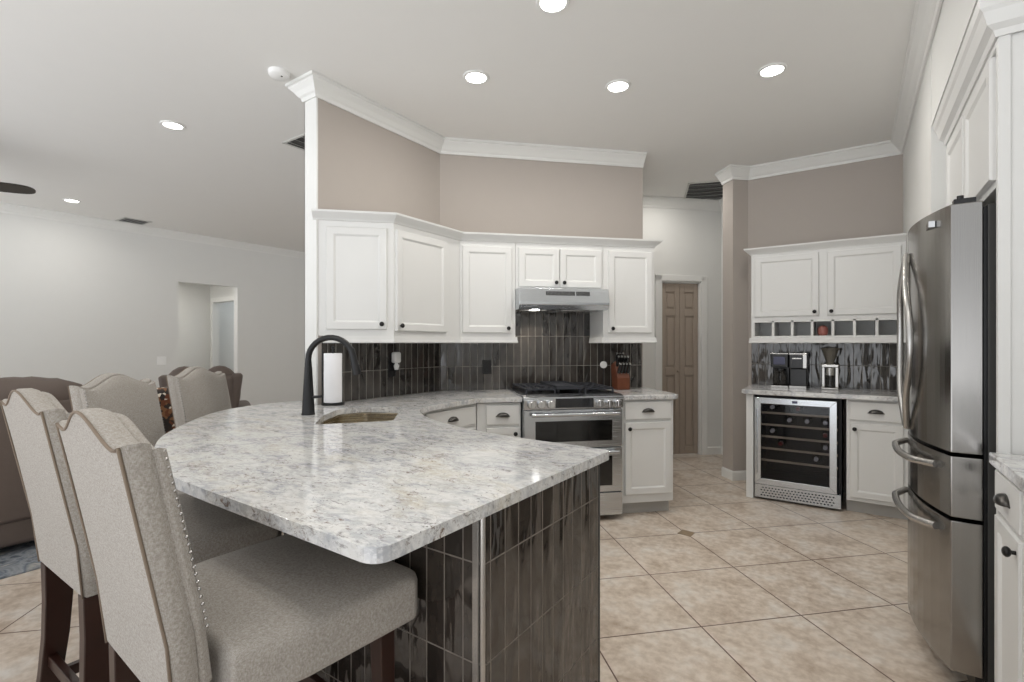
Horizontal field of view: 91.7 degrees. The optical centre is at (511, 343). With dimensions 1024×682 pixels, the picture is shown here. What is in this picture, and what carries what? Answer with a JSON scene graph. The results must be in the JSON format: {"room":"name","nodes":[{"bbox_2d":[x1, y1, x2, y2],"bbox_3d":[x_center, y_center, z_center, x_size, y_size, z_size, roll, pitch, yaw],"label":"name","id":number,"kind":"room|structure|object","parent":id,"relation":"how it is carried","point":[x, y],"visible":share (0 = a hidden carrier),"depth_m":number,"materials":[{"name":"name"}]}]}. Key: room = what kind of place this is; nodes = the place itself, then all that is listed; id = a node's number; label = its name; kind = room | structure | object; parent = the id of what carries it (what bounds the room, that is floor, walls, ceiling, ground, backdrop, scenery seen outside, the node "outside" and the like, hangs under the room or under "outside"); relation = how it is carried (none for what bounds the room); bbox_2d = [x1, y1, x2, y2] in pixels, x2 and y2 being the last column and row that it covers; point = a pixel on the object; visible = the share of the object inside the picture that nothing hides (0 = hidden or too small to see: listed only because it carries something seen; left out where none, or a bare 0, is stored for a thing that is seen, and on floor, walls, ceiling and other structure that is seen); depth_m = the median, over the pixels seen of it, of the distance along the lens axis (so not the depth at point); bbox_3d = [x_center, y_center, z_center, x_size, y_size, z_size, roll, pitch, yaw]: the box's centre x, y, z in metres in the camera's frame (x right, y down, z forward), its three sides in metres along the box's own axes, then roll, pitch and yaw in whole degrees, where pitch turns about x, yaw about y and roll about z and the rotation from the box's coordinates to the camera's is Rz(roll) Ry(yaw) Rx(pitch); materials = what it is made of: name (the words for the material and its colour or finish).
{"room":"kitchen","nodes":[
{"label":"kitchen","id":0,"kind":"room"},
{"bbox_2d":[0,212,304,404],"bbox_3d":[-4.977,-0.182,7.607,0.120,2.965,9.500,0,0,35],"label":"wall","id":1,"kind":"structure","parent":0,"point":[79,304],"depth_m":6.91,"materials":[{"name":"paint"}]},
{"bbox_2d":[0,202,304,258],"bbox_3d":[-4.892,-1.611,7.549,0.085,0.108,9.500,0,0,35],"label":"crown molding","id":2,"kind":"structure","parent":1,"relation":"attached to","point":[8,208],"depth_m":6.98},
{"bbox_2d":[157,356,165,364],"bbox_3d":[-5.127,0.250,7.273,0.010,0.120,0.120,0,0,35],"label":"light switch","id":3,"kind":"object","parent":1,"relation":"attached to","point":[161,360],"visible":1,"depth_m":7.27,"materials":[{"name":"white plastic"}]},
{"bbox_2d":[178,282,233,371],"bbox_3d":[-5.142,-0.182,8.691,1.380,2.965,4.100,0,0,35],"label":"wall","id":4,"kind":"structure","parent":0,"point":[193,299],"depth_m":9.04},
{"bbox_2d":[210,296,233,367],"bbox_3d":[-5.112,0.235,8.840,1.000,2.130,0.020,0,0,35],"label":"door frame","id":5,"kind":"structure","parent":4,"relation":"in","point":[228,298],"depth_m":9.09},
{"bbox_2d":[318,98,439,404],"bbox_3d":[-0.947,-0.182,3.672,0.120,2.965,1.180,0,0,35],"label":"wall","id":6,"kind":"structure","parent":0,"point":[363,165],"depth_m":3.50,"materials":[{"name":"paint"}]},
{"bbox_2d":[305,97,317,404],"bbox_3d":[-0.974,-0.129,3.635,0.126,2.857,1.112,0,0,35],"label":"trim","id":7,"kind":"structure","parent":6,"relation":"attached to","point":[311,106],"depth_m":3.17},
{"bbox_2d":[318,220,392,335],"bbox_3d":[-1.001,-0.417,3.196,0.329,0.735,0.329,0,0,34],"label":"upper cabinet","id":8,"kind":"object","parent":6,"relation":"attached to","point":[355,259],"visible":0.98,"depth_m":3.18,"materials":[{"name":"wood"}]},
{"bbox_2d":[311,209,662,247],"bbox_3d":[-0.031,-0.812,3.715,2.730,0.055,0.413,0,0,-23],"label":"crown molding","id":9,"kind":"structure","parent":8,"relation":"attached to","point":[319,214],"depth_m":3.76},
{"bbox_2d":[322,342,440,401],"bbox_3d":[-0.900,0.165,3.622,0.011,0.440,1.097,0,0,35],"label":"tile backsplash","id":10,"kind":"structure","parent":6,"relation":"attached to","point":[419,371],"depth_m":3.60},
{"bbox_2d":[388,361,395,376],"bbox_3d":[-0.877,0.185,3.637,0.009,0.116,0.072,0,0,35],"label":"wall outlet","id":11,"kind":"object","parent":10,"relation":"attached to","point":[391,372],"visible":0.94,"depth_m":3.63,"materials":[{"name":"black plastic"}]},
{"bbox_2d":[392,352,400,369],"bbox_3d":[-0.846,0.127,3.633,0.045,0.130,0.064,0,0,35],"label":"plug","id":12,"kind":"object","parent":10,"relation":"attached to","point":[396,356],"visible":1,"depth_m":3.61,"materials":[{"name":"white plastic"}]},
{"bbox_2d":[393,223,459,336],"bbox_3d":[-0.661,-0.417,3.645,0.379,0.735,0.794,0,0,35],"label":"upper cabinet","id":13,"kind":"object","parent":6,"relation":"attached to","point":[426,265],"visible":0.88,"depth_m":3.46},
{"bbox_2d":[0,0,915,251],"bbox_3d":[-1.487,-1.690,5.693,11.500,0.050,11.300,0,0,35],"label":"ceiling","id":14,"kind":"structure","parent":0,"point":[87,87],"depth_m":3.19,"materials":[{"name":"paint"}]},
{"bbox_2d":[0,182,35,193],"bbox_3d":[-4.696,-1.465,4.028,1.243,0.470,1.289,0,0,-28],"label":"ceiling fan","id":15,"kind":"object","parent":14,"relation":"hanging from","point":[4,187],"visible":1,"depth_m":4.27,"materials":[{"name":"brown wood"}]},
{"bbox_2d":[62,198,80,202],"bbox_3d":[-5.123,-1.661,5.787,0.168,0.008,0.168,0,0,35],"label":"recessed light","id":16,"kind":"object","parent":14,"relation":"in","point":[64,199],"visible":1,"depth_m":5.78,"materials":[{"name":"white"}]},
{"bbox_2d":[115,217,151,224],"bbox_3d":[-5.138,-1.660,6.755,0.320,0.011,0.320,0,0,35],"label":"ceiling vent","id":17,"kind":"object","parent":14,"relation":"in","point":[124,219],"visible":1,"depth_m":6.77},
{"bbox_2d":[160,120,185,129],"bbox_3d":[-2.583,-1.661,3.787,0.168,0.008,0.168,0,0,35],"label":"recessed light","id":18,"kind":"object","parent":14,"relation":"in","point":[169,124],"visible":1,"depth_m":3.78,"materials":[{"name":"white"}]},
{"bbox_2d":[268,66,289,81],"bbox_3d":[-1.429,-1.647,3.048,0.124,0.037,0.124,0,0,35],"label":"smoke detector","id":19,"kind":"object","parent":14,"relation":"attached to","point":[277,73],"visible":1,"depth_m":3.02,"materials":[{"name":"white plastic"}]},
{"bbox_2d":[282,133,304,150],"bbox_3d":[-1.656,-1.660,4.123,0.400,0.011,0.300,0,0,35],"label":"ceiling vent","id":20,"kind":"object","parent":14,"relation":"in","point":[298,142],"visible":0.27,"depth_m":4.11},
{"bbox_2d":[463,70,489,84],"bbox_3d":[-0.225,-1.661,3.105,0.168,0.008,0.168,0,0,35],"label":"recessed light","id":21,"kind":"object","parent":14,"relation":"in","point":[475,77],"visible":1,"depth_m":3.10,"materials":[{"name":"white"}]},
{"bbox_2d":[536,0,569,13],"bbox_3d":[0.200,-1.661,2.423,0.168,0.008,0.168,0,0,35],"label":"recessed light","id":22,"kind":"object","parent":14,"relation":"in","point":[545,6],"visible":1,"depth_m":2.44,"materials":[{"name":"white"}]},
{"bbox_2d":[605,79,630,92],"bbox_3d":[0.686,-1.661,3.214,0.168,0.008,0.168,0,0,35],"label":"recessed light","id":23,"kind":"object","parent":14,"relation":"in","point":[619,85],"visible":1,"depth_m":3.21,"materials":[{"name":"white"}]},
{"bbox_2d":[684,181,722,199],"bbox_3d":[2.262,-1.660,5.410,0.720,0.011,0.720,0,0,15],"label":"ceiling vent","id":24,"kind":"object","parent":14,"relation":"in","point":[709,189],"visible":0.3,"depth_m":5.40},
{"bbox_2d":[757,62,787,77],"bbox_3d":[1.583,-1.661,3.025,0.168,0.008,0.168,0,0,35],"label":"recessed light","id":25,"kind":"object","parent":14,"relation":"in","point":[770,70],"visible":1,"depth_m":3.02,"materials":[{"name":"white"}]},
{"bbox_2d":[0,453,967,681],"bbox_3d":[-1.345,1.325,5.899,11.500,0.050,10.800,0,0,35],"label":"floor","id":26,"kind":"structure","parent":0,"point":[763,589],"depth_m":2.54,"materials":[{"name":"tile"}]},
{"bbox_2d":[0,540,40,578],"bbox_3d":[-4.410,1.294,3.091,3.030,0.012,2.500,0,0,35],"label":"area rug","id":27,"kind":"object","parent":26,"relation":"on","point":[21,558],"visible":0.02,"depth_m":2.96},
{"bbox_2d":[0,376,82,547],"bbox_3d":[-3.870,0.721,2.611,0.962,1.034,2.620,0,0,35],"label":"sofa","id":28,"kind":"object","parent":27,"relation":"on","point":[16,527],"visible":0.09,"depth_m":3.03,"materials":[{"name":"leather"}]},
{"bbox_2d":[0,376,82,407],"bbox_3d":[-3.112,0.333,3.097,0.262,0.252,0.740,0,0,34],"label":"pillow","id":29,"kind":"object","parent":28,"relation":"on","point":[57,387],"depth_m":3.14,"materials":[{"name":"fabric"}]},
{"bbox_2d":[67,373,183,493],"bbox_3d":[-1.680,0.723,2.448,0.650,1.154,0.552,0,0,2],"label":"bar stool","id":30,"kind":"object","parent":26,"relation":"on","point":[137,400],"visible":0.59,"depth_m":2.44,"materials":[{"name":"fabric"}]},
{"bbox_2d":[79,375,164,446],"bbox_3d":[-1.897,0.413,2.454,0.117,0.512,0.442,0,0,2],"label":"cushion","id":31,"kind":"object","parent":30,"relation":"on","point":[137,400],"depth_m":2.46,"materials":[{"name":"fabric"}]},
{"bbox_2d":[0,388,281,681],"bbox_3d":[-1.219,0.714,1.666,0.552,1.172,0.650,0,0,35],"label":"bar stool","id":32,"kind":"object","parent":26,"relation":"on","point":[31,415],"visible":0.64,"depth_m":1.47,"materials":[{"name":"fabric"}]},
{"bbox_2d":[42,392,69,418],"bbox_3d":[-1.342,0.400,1.487,0.442,0.520,0.117,0,0,34],"label":"cushion","id":33,"kind":"object","parent":32,"relation":"on","point":[49,402],"depth_m":1.37,"materials":[{"name":"fabric"}]},
{"bbox_2d":[157,387,174,433],"bbox_3d":[-2.527,0.805,3.703,0.460,0.990,0.440,0,0,35],"label":"accent chair","id":34,"kind":"object","parent":26,"relation":"on","point":[163,394],"visible":0.02,"depth_m":3.47,"materials":[{"name":"fabric"}]},
{"bbox_2d":[166,366,231,427],"bbox_3d":[-1.727,0.723,3.148,0.650,1.154,0.552,0,0,5],"label":"bar stool","id":35,"kind":"object","parent":26,"relation":"on","point":[196,392],"visible":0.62,"depth_m":3.07,"materials":[{"name":"fabric"}]},
{"bbox_2d":[158,365,250,407],"bbox_3d":[-3.269,0.742,5.261,0.920,1.036,0.874,0,0,-30],"label":"recliner","id":36,"kind":"object","parent":26,"relation":"on","point":[234,380],"visible":0.2,"depth_m":5.04,"materials":[{"name":"leather"}]},
{"bbox_2d":[168,366,187,375],"bbox_3d":[-3.240,0.500,4.916,0.380,0.552,0.248,0,0,-30],"label":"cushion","id":37,"kind":"object","parent":36,"relation":"on","point":[176,371],"depth_m":4.84,"materials":[{"name":"fabric"}]},
{"bbox_2d":[209,365,240,400],"bbox_3d":[-2.981,0.500,5.068,0.380,0.552,0.248,0,0,-30],"label":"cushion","id":38,"kind":"object","parent":36,"relation":"on","point":[233,379],"depth_m":5.05,"materials":[{"name":"fabric"}]},
{"bbox_2d":[55,408,416,681],"bbox_3d":[-0.646,0.714,1.218,0.552,1.172,0.650,0,0,37],"label":"bar stool","id":39,"kind":"object","parent":26,"relation":"on","point":[287,607],"visible":0.99,"depth_m":1.03,"materials":[{"name":"fabric"}]},
{"bbox_2d":[112,412,211,681],"bbox_3d":[-0.778,0.400,1.046,0.442,0.520,0.117,0,0,38],"label":"cushion","id":40,"kind":"object","parent":39,"relation":"on","point":[158,619],"depth_m":0.91,"materials":[{"name":"fabric"}]},
{"bbox_2d":[284,464,599,681],"bbox_3d":[-0.604,0.860,2.274,0.949,0.880,2.320,0,0,-35],"label":"base cabinet","id":41,"kind":"object","parent":26,"relation":"on","point":[512,594],"visible":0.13,"depth_m":1.38,"materials":[{"name":"tile"}]},
{"bbox_2d":[154,390,608,563],"bbox_3d":[-0.688,0.402,2.471,1.838,0.032,3.157,0,0,-9],"label":"countertop","id":42,"kind":"structure","parent":41,"relation":"on","point":[378,492],"depth_m":1.56,"materials":[{"name":"stone"}]},
{"bbox_2d":[301,335,360,414],"bbox_3d":[-0.987,0.169,2.719,0.316,0.433,0.072,0,0,-7],"label":"kitchen faucet","id":43,"kind":"object","parent":42,"relation":"on","point":[308,408],"visible":1,"depth_m":2.69,"materials":[{"name":"black metal"}]},
{"bbox_2d":[321,346,344,405],"bbox_3d":[-1.131,0.200,3.137,0.142,0.371,0.140,0,0,12],"label":"paper towel holder","id":44,"kind":"object","parent":42,"relation":"on","point":[332,361],"visible":1,"depth_m":3.09,"materials":[{"name":"paper"}]},
{"bbox_2d":[321,412,397,423],"bbox_3d":[-0.820,0.522,2.707,0.411,0.204,0.673,0,0,-8],"label":"sink","id":45,"kind":"object","parent":42,"relation":"in","point":[363,416],"visible":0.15,"depth_m":3.00,"materials":[{"name":"silver metal"}]},
{"bbox_2d":[422,404,475,429],"bbox_3d":[-0.631,0.863,3.444,0.631,0.875,0.561,0,0,35],"label":"base cabinet","id":46,"kind":"object","parent":26,"relation":"on","point":[464,416],"visible":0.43,"depth_m":3.34,"materials":[{"name":"white wood"}]},
{"bbox_2d":[476,402,520,437],"bbox_3d":[-0.144,0.863,3.823,0.318,0.875,0.646,0,0,-11],"label":"base cabinet","id":47,"kind":"object","parent":26,"relation":"on","point":[501,418],"visible":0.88,"depth_m":3.54,"materials":[{"name":"white wood"}]},
{"bbox_2d":[507,381,623,515],"bbox_3d":[0.397,0.808,3.886,0.756,0.984,0.708,0,0,-11],"label":"range","id":48,"kind":"object","parent":26,"relation":"on","point":[586,414],"visible":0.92,"depth_m":3.62,"materials":[{"name":"silver metal"}]},
{"bbox_2d":[507,388,623,400],"bbox_3d":[0.393,0.389,3.909,0.756,0.033,0.660,0,0,-10],"label":"cooktop","id":49,"kind":"object","parent":48,"relation":"in","point":[565,394],"depth_m":3.64,"materials":[{"name":"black metal"}]},
{"bbox_2d":[621,399,672,513],"bbox_3d":[0.976,0.863,4.031,0.420,0.875,0.646,0,0,-11],"label":"base cabinet","id":50,"kind":"object","parent":26,"relation":"on","point":[647,446],"visible":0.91,"depth_m":3.75,"materials":[{"name":"white wood"}]},
{"bbox_2d":[605,387,677,399],"bbox_3d":[0.997,0.405,4.043,0.472,0.038,0.632,0,0,-11],"label":"countertop","id":51,"kind":"structure","parent":50,"relation":"on","point":[634,393],"depth_m":3.77,"materials":[{"name":"stone"}]},
{"bbox_2d":[600,361,606,384],"bbox_3d":[0.779,0.268,4.235,0.060,0.235,0.044,0,0,-10],"label":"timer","id":52,"kind":"object","parent":51,"relation":"on","point":[603,364],"visible":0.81,"depth_m":4.22,"materials":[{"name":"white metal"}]},
{"bbox_2d":[611,362,629,389],"bbox_3d":[0.916,0.269,4.210,0.110,0.233,0.149,0,0,-11],"label":"knife block","id":53,"kind":"object","parent":51,"relation":"on","point":[620,381],"visible":0.69,"depth_m":4.15,"materials":[{"name":"brown wood"}]},
{"bbox_2d":[626,362,630,373],"bbox_3d":[0.971,0.205,4.137,0.019,0.095,0.062,0,0,-10],"label":"kitchen knife","id":54,"kind":"object","parent":53,"relation":"in","point":[629,363],"visible":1,"depth_m":4.13,"materials":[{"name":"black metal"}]},
{"bbox_2d":[678,529,694,536],"bbox_3d":[1.195,1.299,3.407,0.091,0.002,0.091,0,0,41],"label":"tile","id":55,"kind":"structure","parent":26,"relation":"on","point":[683,532],"depth_m":3.40,"materials":[{"name":"tile"}]},
{"bbox_2d":[746,394,754,497],"bbox_3d":[2.170,0.863,4.431,0.056,0.875,0.578,0,0,35],"label":"end panel","id":56,"kind":"object","parent":26,"relation":"on","point":[750,398],"visible":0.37,"depth_m":4.20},
{"bbox_2d":[755,395,842,509],"bbox_3d":[2.429,0.866,4.209,0.612,0.868,0.610,0,0,35],"label":"wine cooler","id":57,"kind":"object","parent":26,"relation":"on","point":[789,472],"visible":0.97,"depth_m":4.14,"materials":[{"name":"silver metal"}]},
{"bbox_2d":[769,422,780,432],"bbox_3d":[2.253,0.730,4.268,0.074,0.074,0.303,0,0,35],"label":"wine bottle","id":58,"kind":"object","parent":57,"relation":"on","point":[773,429],"visible":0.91,"depth_m":4.21,"materials":[{"name":"black glass"}]},
{"bbox_2d":[769,404,780,409],"bbox_3d":[2.253,0.532,4.268,0.074,0.074,0.303,0,0,35],"label":"wine bottle","id":59,"kind":"object","parent":57,"relation":"on","point":[772,406],"visible":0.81,"depth_m":4.20,"materials":[{"name":"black glass"}]},
{"bbox_2d":[777,434,788,445],"bbox_3d":[2.305,0.829,4.232,0.074,0.074,0.303,0,0,35],"label":"wine bottle","id":60,"kind":"object","parent":57,"relation":"on","point":[781,442],"visible":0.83,"depth_m":4.18,"materials":[{"name":"black glass"}]},
{"bbox_2d":[786,412,796,422],"bbox_3d":[2.356,0.631,4.197,0.074,0.074,0.303,0,0,35],"label":"wine bottle","id":61,"kind":"object","parent":57,"relation":"on","point":[789,418],"visible":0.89,"depth_m":4.14,"materials":[{"name":"black glass"}]},
{"bbox_2d":[755,483,840,509],"bbox_3d":[2.295,1.226,4.014,0.604,0.108,0.044,0,0,34],"label":"grille","id":62,"kind":"object","parent":57,"relation":"attached to","point":[828,499],"depth_m":3.98,"materials":[{"name":"silver metal"}]},
{"bbox_2d":[761,458,837,469],"bbox_3d":[2.308,0.973,4.032,0.562,0.016,0.016,0,0,34],"label":"shelf","id":63,"kind":"object","parent":57,"relation":"attached to","point":[788,462],"depth_m":4.03,"materials":[{"name":"brown wood"}]},
{"bbox_2d":[761,446,837,456],"bbox_3d":[2.308,0.874,4.032,0.562,0.016,0.016,0,0,34],"label":"shelf","id":64,"kind":"object","parent":57,"relation":"attached to","point":[789,450],"depth_m":4.03,"materials":[{"name":"brown wood"}]},
{"bbox_2d":[761,435,837,443],"bbox_3d":[2.308,0.775,4.032,0.562,0.016,0.016,0,0,34],"label":"shelf","id":65,"kind":"object","parent":57,"relation":"attached to","point":[801,439],"depth_m":4.03,"materials":[{"name":"brown wood"}]},
{"bbox_2d":[761,423,837,430],"bbox_3d":[2.308,0.676,4.032,0.562,0.016,0.016,0,0,34],"label":"shelf","id":66,"kind":"object","parent":57,"relation":"attached to","point":[792,426],"depth_m":4.03,"materials":[{"name":"brown wood"}]},
{"bbox_2d":[761,411,837,418],"bbox_3d":[2.308,0.577,4.032,0.562,0.016,0.016,0,0,34],"label":"shelf","id":67,"kind":"object","parent":57,"relation":"attached to","point":[823,416],"depth_m":4.03,"materials":[{"name":"brown wood"}]},
{"bbox_2d":[794,405,805,411],"bbox_3d":[2.408,0.532,4.162,0.074,0.074,0.303,0,0,35],"label":"wine bottle","id":68,"kind":"object","parent":57,"relation":"on","point":[797,408],"visible":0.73,"depth_m":4.10,"materials":[{"name":"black glass"}]},
{"bbox_2d":[803,413,813,423],"bbox_3d":[2.459,0.631,4.126,0.074,0.074,0.303,0,0,35],"label":"wine bottle","id":69,"kind":"object","parent":57,"relation":"on","point":[807,420],"visible":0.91,"depth_m":4.07,"materials":[{"name":"black glass"}]},
{"bbox_2d":[812,449,822,461],"bbox_3d":[2.511,0.928,4.091,0.074,0.074,0.303,0,0,35],"label":"wine bottle","id":70,"kind":"object","parent":57,"relation":"on","point":[815,457],"visible":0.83,"depth_m":4.04,"materials":[{"name":"black glass"}]},
{"bbox_2d":[821,438,828,449],"bbox_3d":[2.562,0.829,4.056,0.074,0.074,0.303,0,0,35],"label":"wine bottle","id":71,"kind":"object","parent":57,"relation":"on","point":[825,446],"visible":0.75,"depth_m":4.00,"materials":[{"name":"black glass"}]},
{"bbox_2d":[821,426,828,437],"bbox_3d":[2.562,0.730,4.056,0.074,0.074,0.303,0,0,35],"label":"wine bottle","id":72,"kind":"object","parent":57,"relation":"on","point":[824,433],"visible":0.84,"depth_m":4.00,"materials":[{"name":"black glass"}]},
{"bbox_2d":[821,414,828,425],"bbox_3d":[2.562,0.631,4.056,0.074,0.074,0.303,0,0,35],"label":"wine bottle","id":73,"kind":"object","parent":57,"relation":"on","point":[824,421],"visible":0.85,"depth_m":3.99,"materials":[{"name":"black glass"}]},
{"bbox_2d":[846,399,907,519],"bbox_3d":[2.873,0.863,3.926,0.378,0.875,0.626,0,0,35],"label":"base cabinet","id":74,"kind":"object","parent":26,"relation":"on","point":[874,470],"visible":0.87,"depth_m":3.72,"materials":[{"name":"white wood"}]},
{"bbox_2d":[742,384,897,401],"bbox_3d":[2.561,0.405,4.139,1.133,0.038,0.633,0,0,35],"label":"countertop","id":75,"kind":"structure","parent":74,"relation":"on","point":[814,392],"depth_m":3.97,"materials":[{"name":"stone"}]},
{"bbox_2d":[770,353,808,388],"bbox_3d":[2.438,0.234,4.367,0.276,0.302,0.241,0,0,35],"label":"coffee maker","id":76,"kind":"object","parent":75,"relation":"on","point":[790,370],"visible":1,"depth_m":4.30,"materials":[{"name":"black plastic"}]},
{"bbox_2d":[771,385,806,388],"bbox_3d":[2.392,0.374,4.302,0.270,0.022,0.060,0,0,34],"label":"drip tray","id":77,"kind":"object","parent":76,"relation":"on","point":[773,386],"depth_m":4.28,"materials":[{"name":"silver metal"}]},
{"bbox_2d":[821,347,839,389],"bbox_3d":[2.681,0.207,4.188,0.136,0.356,0.150,0,0,35],"label":"coffee grinder","id":78,"kind":"object","parent":75,"relation":"on","point":[829,371],"visible":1,"depth_m":4.14,"materials":[{"name":"silver metal"}]},
{"bbox_2d":[892,195,995,681],"bbox_3d":[2.092,0.382,2.002,0.891,1.837,0.900,0,0,35],"label":"refrigerator","id":79,"kind":"object","parent":26,"relation":"on","point":[946,289],"visible":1,"depth_m":1.80,"materials":[{"name":"silver metal"}]},
{"bbox_2d":[993,469,1023,681],"bbox_3d":[1.136,0.852,0.421,0.685,0.896,2.600,0,0,35],"label":"base cabinet","id":80,"kind":"object","parent":26,"relation":"on","point":[1008,498],"visible":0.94,"depth_m":1.51,"materials":[{"name":"white wood"}]},
{"bbox_2d":[989,452,1023,492],"bbox_3d":[1.124,0.384,0.378,0.672,0.038,2.696,0,0,35],"label":"countertop","id":81,"kind":"structure","parent":80,"relation":"on","point":[1011,466],"depth_m":1.51,"materials":[{"name":"stone"}]},
{"bbox_2d":[996,31,1023,513],"bbox_3d":[1.900,0.107,1.491,0.647,2.385,0.026,0,0,35],"label":"panel","id":82,"kind":"object","parent":26,"relation":"on","point":[1010,47],"visible":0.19,"depth_m":1.65,"materials":[{"name":"wood"}]},
{"bbox_2d":[440,154,642,390],"bbox_3d":[0.248,-0.182,4.300,1.830,2.965,0.120,0,0,-11],"label":"wall","id":83,"kind":"structure","parent":0,"point":[478,194],"depth_m":4.24,"materials":[{"name":"paint"}]},
{"bbox_2d":[285,70,646,167],"bbox_3d":[-0.259,-1.611,4.000,2.879,0.108,0.801,0,0,-29],"label":"crown molding","id":84,"kind":"structure","parent":83,"relation":"attached to","point":[310,85],"depth_m":4.02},
{"bbox_2d":[460,240,514,336],"bbox_3d":[-0.276,-0.417,3.948,0.563,0.735,0.379,0,0,-11],"label":"upper cabinet","id":85,"kind":"object","parent":83,"relation":"attached to","point":[487,269],"visible":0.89,"depth_m":3.81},
{"bbox_2d":[323,336,517,342],"bbox_3d":[-0.526,-0.026,3.556,1.562,0.047,0.291,0,0,-40],"label":"rail","id":86,"kind":"object","parent":85,"relation":"attached to","point":[351,339],"visible":0.95,"depth_m":3.44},
{"bbox_2d":[441,313,641,389],"bbox_3d":[0.281,-0.033,4.238,1.759,0.835,0.011,0,0,-11],"label":"tile backsplash","id":87,"kind":"structure","parent":83,"relation":"attached to","point":[550,346],"depth_m":4.22,"materials":[{"name":"tile"}]},
{"bbox_2d":[482,360,490,373],"bbox_3d":[-0.210,0.195,4.136,0.072,0.116,0.009,0,0,-11],"label":"wall outlet","id":88,"kind":"object","parent":87,"relation":"attached to","point":[486,364],"visible":1,"depth_m":4.13,"materials":[{"name":"black plastic"}]},
{"bbox_2d":[485,362,488,371],"bbox_3d":[-0.209,0.195,4.133,0.032,0.076,0.003,0,0,-11],"label":"socket","id":89,"kind":"object","parent":88,"relation":"attached to","point":[486,363],"depth_m":4.13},
{"bbox_2d":[515,243,602,288],"bbox_3d":[0.354,-0.605,4.065,0.714,0.360,0.379,0,0,-10],"label":"upper cabinet","id":90,"kind":"object","parent":83,"relation":"attached to","point":[537,265],"visible":0.93,"depth_m":3.91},
{"bbox_2d":[515,288,609,312],"bbox_3d":[0.363,-0.338,4.012,0.714,0.168,0.463,0,0,-10],"label":"range hood","id":91,"kind":"object","parent":83,"relation":"attached to","point":[527,300],"visible":0.97,"depth_m":3.80,"materials":[{"name":"silver metal"}]},
{"bbox_2d":[546,291,589,295],"bbox_3d":[0.429,-0.383,3.804,0.347,0.030,0.012,0,0,-10],"label":"vent grille","id":92,"kind":"object","parent":91,"relation":"attached to","point":[548,293],"depth_m":3.80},
{"bbox_2d":[590,246,653,337],"bbox_3d":[0.923,-0.417,4.170,0.439,0.735,0.379,0,0,-11],"label":"upper cabinet","id":93,"kind":"object","parent":83,"relation":"attached to","point":[628,272],"visible":0.94,"depth_m":4.02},
{"bbox_2d":[589,337,656,342],"bbox_3d":[0.923,-0.026,4.169,0.475,0.047,0.313,0,0,-11],"label":"rail","id":94,"kind":"object","parent":83,"relation":"attached to","point":[596,339],"visible":0.98,"depth_m":4.02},
{"bbox_2d":[643,207,720,446],"bbox_3d":[1.078,-0.182,5.654,2.791,2.965,0.120,0,0,-11],"label":"wall","id":95,"kind":"structure","parent":0,"point":[691,244],"depth_m":5.80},
{"bbox_2d":[655,274,706,454],"bbox_3d":[1.951,0.255,5.802,0.650,2.090,0.128,0,0,-11],"label":"door","id":96,"kind":"structure","parent":95,"relation":"in","point":[680,305],"depth_m":5.79,"materials":[{"name":"wood"}]},
{"bbox_2d":[643,195,722,210],"bbox_3d":[1.198,-1.611,5.005,2.791,0.108,1.200,0,0,-11],"label":"crown molding","id":97,"kind":"structure","parent":95,"relation":"attached to","point":[648,201],"depth_m":5.71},
{"bbox_2d":[721,211,722,446],"bbox_3d":[2.629,-0.182,5.220,0.100,2.965,1.300,0,0,-11],"label":"wall","id":98,"kind":"structure","parent":0,"point":[721,211],"depth_m":5.82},
{"bbox_2d":[707,446,722,454],"bbox_3d":[2.477,1.255,5.242,0.190,0.090,1.200,0,0,-10],"label":"baseboard","id":99,"kind":"structure","parent":98,"relation":"attached to","point":[718,449],"depth_m":5.82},
{"bbox_2d":[723,154,902,492],"bbox_3d":[2.642,-0.182,4.485,1.395,2.965,0.235,0,0,35],"label":"wall","id":100,"kind":"structure","parent":0,"point":[862,198],"depth_m":4.62,"materials":[{"name":"paint"}]},
{"bbox_2d":[721,467,745,480],"bbox_3d":[2.152,1.255,4.742,0.315,0.090,0.145,0,0,35],"label":"baseboard","id":101,"kind":"structure","parent":100,"relation":"attached to","point":[729,474],"depth_m":4.72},
{"bbox_2d":[751,343,896,389],"bbox_3d":[2.744,0.163,4.404,1.133,0.445,0.011,0,0,35],"label":"tile backsplash","id":102,"kind":"structure","parent":100,"relation":"attached to","point":[861,365],"depth_m":4.29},
{"bbox_2d":[744,233,906,337],"bbox_3d":[2.635,-0.445,4.252,1.140,0.790,0.384,0,0,35],"label":"upper cabinet","id":103,"kind":"object","parent":100,"relation":"attached to","point":[851,291],"depth_m":4.13,"materials":[{"name":"wood"}]},
{"bbox_2d":[818,325,827,335],"bbox_3d":[2.616,-0.111,4.184,0.076,0.088,0.076,0,0,35],"label":"tin","id":104,"kind":"object","parent":103,"relation":"in","point":[822,330],"visible":1,"depth_m":4.16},
{"bbox_2d":[749,337,905,342],"bbox_3d":[2.652,-0.026,4.245,1.103,0.047,0.318,0,0,35],"label":"rail","id":105,"kind":"object","parent":100,"relation":"attached to","point":[817,339],"visible":0.84,"depth_m":4.09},
{"bbox_2d":[903,49,946,367],"bbox_3d":[3.087,-0.182,3.163,0.835,2.965,1.910,0,0,35],"label":"wall","id":106,"kind":"structure","parent":0,"point":[924,154],"depth_m":2.89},
{"bbox_2d":[931,0,977,125],"bbox_3d":[2.163,-1.405,1.923,0.713,0.520,1.180,0,0,35],"label":"wall header","id":107,"kind":"structure","parent":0,"point":[955,16],"depth_m":2.19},
{"bbox_2d":[715,0,942,184],"bbox_3d":[1.777,-1.611,3.280,1.457,0.108,2.980,0,0,35],"label":"crown molding","id":108,"kind":"structure","parent":107,"relation":"attached to","point":[926,12],"depth_m":3.81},
{"bbox_2d":[933,0,1023,206],"bbox_3d":[2.164,-0.844,1.929,0.698,0.598,1.160,0,0,35],"label":"upper cabinet","id":109,"kind":"object","parent":107,"relation":"attached to","point":[971,147],"depth_m":1.90,"materials":[{"name":"wood"}]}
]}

